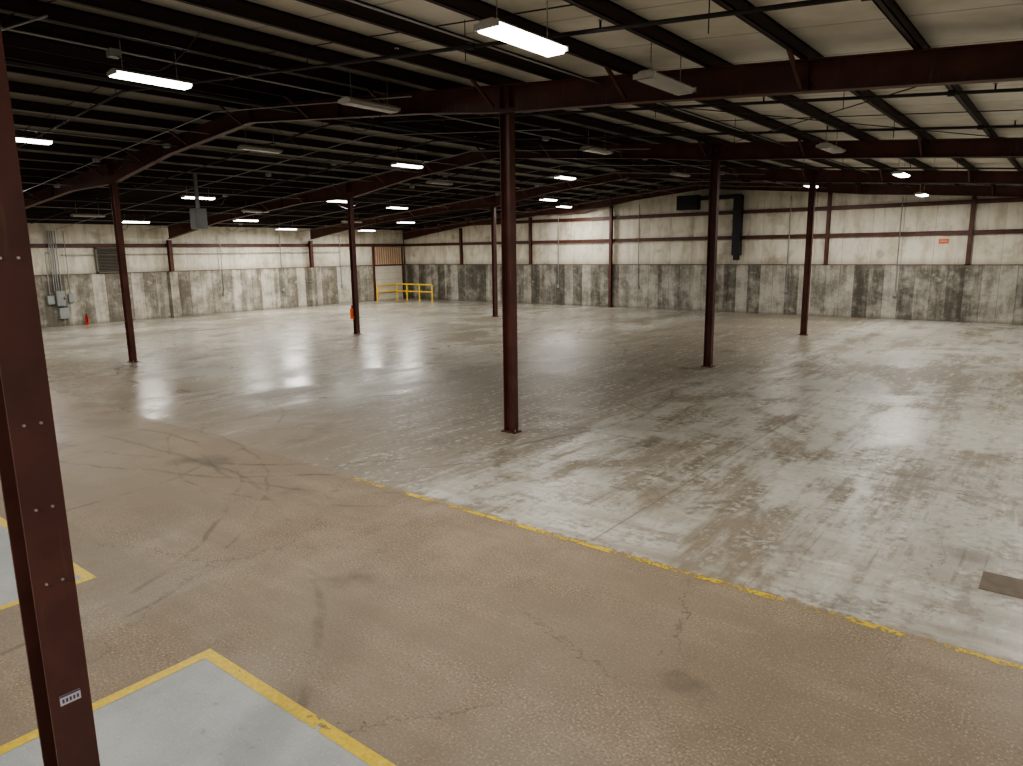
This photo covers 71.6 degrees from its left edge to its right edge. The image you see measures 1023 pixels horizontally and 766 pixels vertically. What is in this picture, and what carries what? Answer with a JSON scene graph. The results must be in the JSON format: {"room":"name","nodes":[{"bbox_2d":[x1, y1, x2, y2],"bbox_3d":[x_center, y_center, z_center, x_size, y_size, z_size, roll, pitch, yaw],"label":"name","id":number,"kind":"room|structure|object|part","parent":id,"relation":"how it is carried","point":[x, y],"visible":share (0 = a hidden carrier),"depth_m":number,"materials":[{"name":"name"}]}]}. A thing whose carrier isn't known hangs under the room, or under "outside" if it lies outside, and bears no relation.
{"room":"empty warehouse","nodes":[
{"label":"empty warehouse","id":0,"kind":"room"},
{"bbox_2d":[27,223,406,327],"bbox_3d":[-23.671,-4.533,30.195,0.300,4.900,51.880,7,13,38],"label":"wall","id":1,"kind":"structure","parent":0,"point":[99,296],"depth_m":38.51,"materials":[{"name":"concrete"}]},
{"bbox_2d":[44,231,74,325],"bbox_3d":[-21.082,-4.837,33.013,0.260,4.400,1.120,7,13,38],"label":"electrical panel","id":2,"kind":"object","parent":1,"relation":"attached to","point":[60,298],"visible":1,"depth_m":33.00,"materials":[{"name":"grey metal"}]},
{"bbox_3d":[-20.999,-3.937,33.091,0.040,0.640,0.310,7,13,38],"label":"door and handle","id":3,"kind":"part","parent":2,"relation":"part of","materials":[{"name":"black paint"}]},
{"bbox_2d":[94,248,118,272],"bbox_3d":[-19.662,-6.022,34.773,0.090,1.210,1.350,7,13,38],"label":"air vent","id":4,"kind":"object","parent":1,"relation":"in","point":[106,262],"visible":0.73,"depth_m":34.63,"materials":[{"name":"grey metal"}]},
{"bbox_2d":[30,244,403,275],"bbox_3d":[-23.606,-5.160,30.020,0.115,1.435,51.880,7,13,38],"label":"steel girt","id":5,"kind":"object","parent":1,"relation":"attached to","point":[31,245],"depth_m":38.43,"materials":[{"name":"brown metal"}]},
{"bbox_2d":[372,247,404,300],"bbox_3d":[-8.474,-7.564,48.925,0.100,3.620,2.720,7,13,38],"label":"door","id":6,"kind":"structure","parent":1,"relation":"in","point":[387,262],"depth_m":48.88,"materials":[{"name":"beige metal"}]},
{"bbox_2d":[0,298,1022,765],"bbox_3d":[-6.061,0.297,17.027,45.030,0.254,52.480,7,13,38],"label":"floor","id":7,"kind":"structure","parent":0,"point":[870,470],"depth_m":8.04,"materials":[{"name":"concrete"}]},
{"bbox_2d":[0,517,96,609],"bbox_3d":[-9.438,2.293,5.844,6.510,0.001,8.650,7,13,38],"label":"floor marking","id":8,"kind":"object","parent":7,"relation":"on","point":[78,570],"depth_m":7.24,"materials":[{"name":"paint"}]},
{"bbox_2d":[0,24,99,765],"bbox_3d":[-1.986,0.126,2.874,0.305,5.154,0.215,7,13,38],"label":"steel column","id":9,"kind":"structure","parent":7,"relation":"on","point":[30,472],"depth_m":2.89,"materials":[{"name":"metal"}]},
{"bbox_2d":[23,40,1022,208],"bbox_3d":[-5.884,-5.088,16.346,44.030,2.458,1.264,7,13,38],"label":"rafter","id":10,"kind":"object","parent":9,"relation":"on","point":[1000,61],"depth_m":10.29,"materials":[{"name":"brown metal"}]},
{"bbox_2d":[85,313,88,324],"bbox_3d":[-20.381,-3.071,34.007,0.150,0.546,0.177,-4,11,-17],"label":"fire extinguisher","id":11,"kind":"object","parent":7,"relation":"on","point":[86,316],"visible":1,"depth_m":33.97,"materials":[{"name":"red metal"}]},
{"bbox_2d":[108,183,138,362],"bbox_3d":[-11.685,-3.255,21.356,0.305,5.302,0.215,7,13,38],"label":"steel column","id":12,"kind":"structure","parent":7,"relation":"on","point":[114,193],"depth_m":21.30,"materials":[{"name":"metal"}]},
{"bbox_2d":[166,240,181,317],"bbox_3d":[-17.759,-5.449,37.166,0.298,4.000,0.400,7,13,38],"label":"pilaster","id":13,"kind":"object","parent":7,"relation":"on","point":[172,276],"visible":1,"depth_m":37.12,"materials":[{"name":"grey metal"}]},
{"bbox_2d":[0,649,395,765],"bbox_3d":[-0.369,3.479,-1.192,12.210,0.001,8.650,7,13,38],"label":"floor marking","id":14,"kind":"object","parent":7,"relation":"on","point":[364,753],"depth_m":5.15,"materials":[{"name":"paint"}]},
{"bbox_2d":[308,241,318,305],"bbox_3d":[-12.337,-6.778,43.929,0.298,4.000,0.400,7,13,38],"label":"pilaster","id":15,"kind":"object","parent":7,"relation":"on","point":[312,275],"visible":1,"depth_m":43.87,"materials":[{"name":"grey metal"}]},
{"bbox_2d":[347,198,361,333],"bbox_3d":[-6.263,-4.584,28.120,0.305,5.302,0.215,7,13,38],"label":"steel column","id":16,"kind":"structure","parent":7,"relation":"on","point":[350,206],"depth_m":28.08,"materials":[{"name":"metal"}]},
{"bbox_2d":[350,305,353,318],"bbox_3d":[-6.363,-2.843,28.299,0.159,0.577,0.187,-4,11,-17],"label":"fire extinguisher","id":17,"kind":"object","parent":16,"relation":"attached to","point":[351,308],"visible":1,"depth_m":28.25,"materials":[{"name":"orange metal"}]},
{"bbox_2d":[376,283,432,300],"bbox_3d":[-7.151,-6.045,47.491,3.580,1.123,1.935,7,13,38],"label":"guard railing","id":18,"kind":"object","parent":7,"relation":"on","point":[396,284],"visible":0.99,"depth_m":48.13,"materials":[{"name":"metal"}]},
{"bbox_2d":[490,207,498,316],"bbox_3d":[-0.841,-5.912,34.884,0.305,5.302,0.215,7,13,38],"label":"steel column","id":19,"kind":"structure","parent":7,"relation":"on","point":[493,209],"depth_m":34.86,"materials":[{"name":"metal"}]},
{"bbox_2d":[497,111,521,433],"bbox_3d":[-0.039,-1.809,12.305,0.305,5.462,0.215,7,13,38],"label":"steel column","id":20,"kind":"structure","parent":7,"relation":"on","point":[506,119],"depth_m":12.25,"materials":[{"name":"metal"}]},
{"bbox_2d":[353,478,1022,668],"bbox_3d":[1.810,1.913,7.084,10.400,0.001,0.085,7,13,38],"label":"floor marking","id":21,"kind":"object","parent":7,"relation":"on","point":[759,593],"depth_m":6.99,"materials":[{"name":"paint"}]},
{"bbox_2d":[701,160,720,367],"bbox_3d":[5.383,-3.138,19.069,0.305,5.462,0.215,7,13,38],"label":"steel column","id":22,"kind":"structure","parent":7,"relation":"on","point":[715,164],"depth_m":19.03,"materials":[{"name":"metal"}]},
{"bbox_2d":[404,190,1022,306],"bbox_3d":[9.915,-6.758,36.426,44.430,6.121,0.295,7,13,38],"label":"wall framing","id":23,"kind":"object","parent":7,"relation":"on","point":[974,201],"visible":0.84,"depth_m":34.25,"materials":[{"name":"brown metal"}]},
{"bbox_2d":[676,194,743,259],"bbox_3d":[9.928,-7.819,35.702,3.299,3.230,0.613,6,13,33],"label":"duct","id":24,"kind":"object","parent":23,"relation":"attached to","point":[690,202],"visible":0.99,"depth_m":35.04,"materials":[{"name":"black metal"}]},
{"bbox_2d":[798,182,815,335],"bbox_3d":[10.805,-4.467,25.833,0.305,5.462,0.215,7,13,38],"label":"steel column","id":25,"kind":"structure","parent":7,"relation":"on","point":[812,186],"depth_m":25.81,"materials":[{"name":"metal"}]},
{"bbox_2d":[0,0,1022,229],"bbox_3d":[-6.369,-5.470,16.206,42.630,1.976,51.980,7,13,38],"label":"roof","id":26,"kind":"structure","parent":0,"point":[16,46],"depth_m":14.47,"materials":[{"name":"brown metal"}]},
{"bbox_2d":[1,0,910,295],"bbox_3d":[-6.111,-3.470,16.646,44.021,5.260,51.372,7,13,38],"label":"conduit","id":27,"kind":"object","parent":26,"relation":"attached to","point":[113,53],"visible":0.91,"depth_m":20.35,"materials":[{"name":"grey metal"}]},
{"bbox_2d":[2,0,1022,231],"bbox_3d":[-5.284,-5.566,17.039,43.831,2.080,48.577,7,13,38],"label":"rods","id":28,"kind":"object","parent":26,"relation":"attached to","point":[811,118],"visible":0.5,"depth_m":15.99,"materials":[{"name":"brown metal"}]},
{"bbox_2d":[5,0,1022,230],"bbox_3d":[-6.440,-5.406,16.211,43.208,2.081,49.880,7,13,38],"label":"piping","id":29,"kind":"object","parent":26,"relation":"hanging from","point":[470,46],"visible":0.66,"depth_m":13.90,"materials":[{"name":"black metal"}]},
{"bbox_2d":[0,0,1022,210],"bbox_3d":[-6.139,-5.581,15.935,45.030,2.027,52.480,7,13,38],"label":"ceiling","id":30,"kind":"structure","parent":0,"point":[853,27],"depth_m":10.40,"materials":[{"name":"metal"}]},
{"bbox_2d":[16,127,52,144],"bbox_3d":[-11.170,-5.778,16.117,0.310,0.558,1.180,7,13,38],"label":"strip light","id":31,"kind":"object","parent":30,"relation":"hanging from","point":[41,140],"visible":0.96,"depth_m":16.29,"materials":[{"name":"white plastic"}]},
{"bbox_2d":[70,204,104,217],"bbox_3d":[-17.052,-6.959,28.509,0.310,0.558,1.180,7,13,38],"label":"strip light","id":32,"kind":"object","parent":30,"relation":"hanging from","point":[76,214],"visible":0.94,"depth_m":28.41,"materials":[{"name":"white metal"}]},
{"bbox_2d":[122,214,149,222],"bbox_3d":[-16.683,-7.370,31.375,0.310,0.558,1.180,7,13,38],"label":"strip light","id":33,"kind":"object","parent":30,"relation":"hanging from","point":[123,221],"visible":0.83,"depth_m":31.30,"materials":[{"name":"white plastic"}]},
{"bbox_2d":[107,38,192,89],"bbox_3d":[-5.600,-4.942,10.973,0.310,0.558,1.180,7,13,38],"label":"strip light","id":34,"kind":"object","parent":30,"relation":"hanging from","point":[117,73],"visible":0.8,"depth_m":10.91,"materials":[{"name":"white plastic"}]},
{"bbox_3d":[-5.600,-4.995,10.963,0.018,0.450,0.858,7,13,38],"label":"chain","id":35,"kind":"part","parent":34,"relation":"part of","materials":[{"name":"metal"}]},
{"bbox_2d":[180,187,193,198],"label":"strip light","id":36,"kind":"object","parent":30,"relation":"hanging from","point":[183,196],"depth_m":25.85,"materials":[{"name":"white plastic"}]},
{"bbox_2d":[187,172,207,228],"bbox_3d":[-10.624,-6.177,23.945,0.430,1.914,0.430,7,13,38],"label":"heater","id":37,"kind":"object","parent":30,"relation":"hanging from","point":[198,216],"visible":0.92,"depth_m":23.91,"materials":[{"name":"grey metal"}]},
{"bbox_2d":[199,191,214,199],"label":"strip light","id":38,"kind":"object","parent":30,"relation":"hanging from","point":[200,197],"depth_m":26.41,"materials":[{"name":"white plastic"}]},
{"bbox_2d":[233,216,258,221],"bbox_3d":[-12.724,-8.020,33.908,0.310,0.558,1.180,7,13,38],"label":"strip light","id":39,"kind":"object","parent":30,"relation":"hanging from","point":[253,219],"visible":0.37,"depth_m":33.93,"materials":[{"name":"white plastic"}]},
{"bbox_2d":[241,209,267,212],"bbox_3d":[-11.252,-7.762,31.093,0.310,0.558,1.180,7,13,38],"label":"strip light","id":40,"kind":"object","parent":30,"relation":"hanging from","point":[243,210],"visible":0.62,"depth_m":31.00,"materials":[{"name":"white metal"}]},
{"bbox_2d":[237,134,282,153],"bbox_3d":[-6.761,-6.517,19.050,0.310,0.558,1.180,7,13,38],"label":"strip light","id":41,"kind":"object","parent":30,"relation":"hanging from","point":[240,147],"visible":0.91,"depth_m":18.96,"materials":[{"name":"white metal"}]},
{"bbox_2d":[275,223,296,229],"bbox_3d":[-12.291,-8.656,38.622,0.310,0.608,1.180,7,13,38],"label":"strip light","id":42,"kind":"object","parent":30,"relation":"hanging from","point":[292,223],"visible":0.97,"depth_m":38.57,"materials":[{"name":"white plastic"}]},
{"bbox_2d":[327,200,346,202],"bbox_3d":[-7.280,-7.925,29.952,0.310,0.558,1.180,7,13,38],"label":"strip light","id":43,"kind":"object","parent":30,"relation":"hanging from","point":[341,201],"visible":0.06,"depth_m":29.86,"materials":[{"name":"white plastic"}]},
{"bbox_2d":[341,215,361,222],"bbox_3d":[-8.622,-8.919,38.223,0.310,0.558,1.180,7,13,38],"label":"strip light","id":44,"kind":"object","parent":30,"relation":"hanging from","point":[344,221],"visible":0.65,"depth_m":38.24,"materials":[{"name":"white metal"}]},
{"bbox_2d":[357,229,375,230],"bbox_3d":[-8.896,-9.598,43.495,0.310,0.558,1.180,7,13,38],"label":"strip light","id":45,"kind":"object","parent":30,"relation":"hanging from","point":[358,229],"visible":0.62,"depth_m":43.39,"materials":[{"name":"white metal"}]},
{"bbox_2d":[338,77,400,113],"bbox_3d":[-2.511,-5.151,12.541,0.310,0.558,1.180,7,13,38],"label":"strip light","id":46,"kind":"object","parent":30,"relation":"hanging from","point":[349,101],"visible":0.95,"depth_m":12.46,"materials":[{"name":"white metal"}]},
{"bbox_2d":[385,206,407,208],"bbox_3d":[-5.452,-8.565,33.676,0.310,0.558,1.180,7,13,38],"label":"strip light","id":47,"kind":"object","parent":30,"relation":"hanging from","point":[390,207],"visible":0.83,"depth_m":33.57,"materials":[{"name":"white plastic"}]},
{"bbox_2d":[396,221,414,222],"bbox_3d":[-6.066,-9.439,40.610,0.310,0.558,1.180,7,13,38],"label":"strip light","id":48,"kind":"object","parent":30,"relation":"hanging from","point":[397,221],"visible":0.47,"depth_m":40.48,"materials":[{"name":"white plastic"}]},
{"bbox_2d":[390,158,422,168],"bbox_3d":[-3.406,-7.318,23.076,0.310,0.558,1.180,7,13,38],"label":"strip light","id":49,"kind":"object","parent":30,"relation":"hanging from","point":[399,164],"visible":0.94,"depth_m":22.96,"materials":[{"name":"white plastic"}]},
{"bbox_2d":[426,180,452,184],"bbox_3d":[-2.767,-7.923,27.242,0.310,0.558,1.180,7,13,38],"label":"strip light","id":50,"kind":"object","parent":30,"relation":"hanging from","point":[428,181],"visible":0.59,"depth_m":27.12,"materials":[{"name":"white metal"}]},
{"bbox_2d":[473,0,567,56],"bbox_3d":[0.117,-3.718,7.150,0.310,0.558,1.180,7,13,38],"label":"strip light","id":51,"kind":"object","parent":30,"relation":"hanging from","point":[495,28],"visible":1,"depth_m":7.05,"materials":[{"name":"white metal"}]},
{"bbox_3d":[0.116,-3.771,7.140,0.018,0.450,0.858,7,13,38],"label":"chain","id":52,"kind":"part","parent":51,"relation":"part of","materials":[{"name":"metal"}]},
{"bbox_2d":[539,198,557,200],"bbox_3d":[1.823,-9.346,35.212,0.310,0.558,1.180,7,13,38],"label":"strip light","id":53,"kind":"object","parent":30,"relation":"hanging from","point":[544,199],"visible":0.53,"depth_m":35.17,"materials":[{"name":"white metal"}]},
{"bbox_2d":[555,197,571,207],"bbox_3d":[2.871,-9.923,38.926,0.310,0.558,1.180,7,13,38],"label":"strip light","id":54,"kind":"object","parent":30,"relation":"hanging from","point":[559,205],"visible":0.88,"depth_m":38.69,"materials":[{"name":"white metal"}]},
{"bbox_2d":[553,175,575,179],"bbox_3d":[2.139,-8.464,28.389,0.310,0.558,1.180,7,13,38],"label":"strip light","id":55,"kind":"object","parent":30,"relation":"hanging from","point":[555,176],"visible":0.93,"depth_m":28.29,"materials":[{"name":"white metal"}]},
{"bbox_2d":[580,128,612,154],"bbox_3d":[2.255,-6.376,18.723,0.310,0.558,1.180,7,13,38],"label":"strip light","id":56,"kind":"object","parent":30,"relation":"hanging from","point":[594,149],"visible":0.85,"depth_m":18.57,"materials":[{"name":"white metal"}]},
{"bbox_2d":[633,42,695,95],"bbox_3d":[1.983,-4.081,9.083,0.310,0.558,1.180,7,13,38],"label":"strip light","id":57,"kind":"object","parent":30,"relation":"hanging from","point":[650,77],"visible":0.91,"depth_m":8.95,"materials":[{"name":"white metal"}]},
{"bbox_3d":[1.982,-4.134,9.074,0.018,0.450,0.858,7,13,38],"label":"chain","id":58,"kind":"part","parent":57,"relation":"part of","materials":[{"name":"metal"}]},
{"bbox_2d":[669,163,690,176],"bbox_3d":[6.296,-8.008,26.443,0.310,0.558,1.180,7,13,38],"label":"strip light","id":59,"kind":"object","parent":30,"relation":"hanging from","point":[679,174],"visible":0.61,"depth_m":26.28,"materials":[{"name":"white metal"}]},
{"bbox_2d":[816,127,845,153],"bbox_3d":[6.921,-5.310,15.322,0.310,0.558,1.180,7,13,38],"label":"strip light","id":60,"kind":"object","parent":30,"relation":"hanging from","point":[829,147],"visible":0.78,"depth_m":15.14,"materials":[{"name":"white metal"}]},
{"bbox_2d":[891,159,909,177],"bbox_3d":[11.597,-6.437,21.076,0.310,0.558,1.180,7,13,38],"label":"strip light","id":61,"kind":"object","parent":30,"relation":"hanging from","point":[898,173],"visible":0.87,"depth_m":20.77,"materials":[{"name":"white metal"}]},
{"bbox_2d":[914,183,928,196],"bbox_3d":[15.533,-7.477,26.793,0.310,0.788,1.180,7,13,38],"label":"strip light","id":62,"kind":"object","parent":30,"relation":"hanging from","point":[921,194],"visible":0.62,"depth_m":26.51,"materials":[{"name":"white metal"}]},
{"bbox_2d":[166,136,1022,238],"bbox_3d":[-0.462,-6.417,23.110,44.030,2.458,1.264,7,13,38],"label":"rafter","id":63,"kind":"object","parent":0,"point":[961,147],"depth_m":18.89,"materials":[{"name":"brown metal"}]},
{"bbox_2d":[310,168,1022,239],"bbox_3d":[4.960,-7.746,29.874,44.030,2.458,1.264,7,13,38],"label":"rafter","id":64,"kind":"object","parent":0,"point":[805,176],"depth_m":26.69,"materials":[{"name":"brown metal"}]},
{"bbox_2d":[403,181,1022,239],"bbox_3d":[9.563,-8.874,35.617,44.030,2.458,0.717,7,13,38],"label":"rafter","id":65,"kind":"object","parent":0,"point":[855,189],"depth_m":34.35,"materials":[{"name":"brown metal"}]},
{"bbox_2d":[404,180,1022,324],"bbox_3d":[10.024,-7.090,36.511,45.030,6.740,0.300,7,13,38],"label":"wall","id":66,"kind":"structure","parent":0,"point":[993,294],"depth_m":34.54,"materials":[{"name":"concrete"}]},
{"bbox_2d":[939,239,948,242],"bbox_3d":[18.298,-6.009,30.015,0.360,0.170,0.045,7,13,38],"label":"warning sign","id":67,"kind":"object","parent":66,"relation":"attached to","point":[940,240],"visible":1,"depth_m":29.99,"materials":[{"name":"plastic"}]}
]}

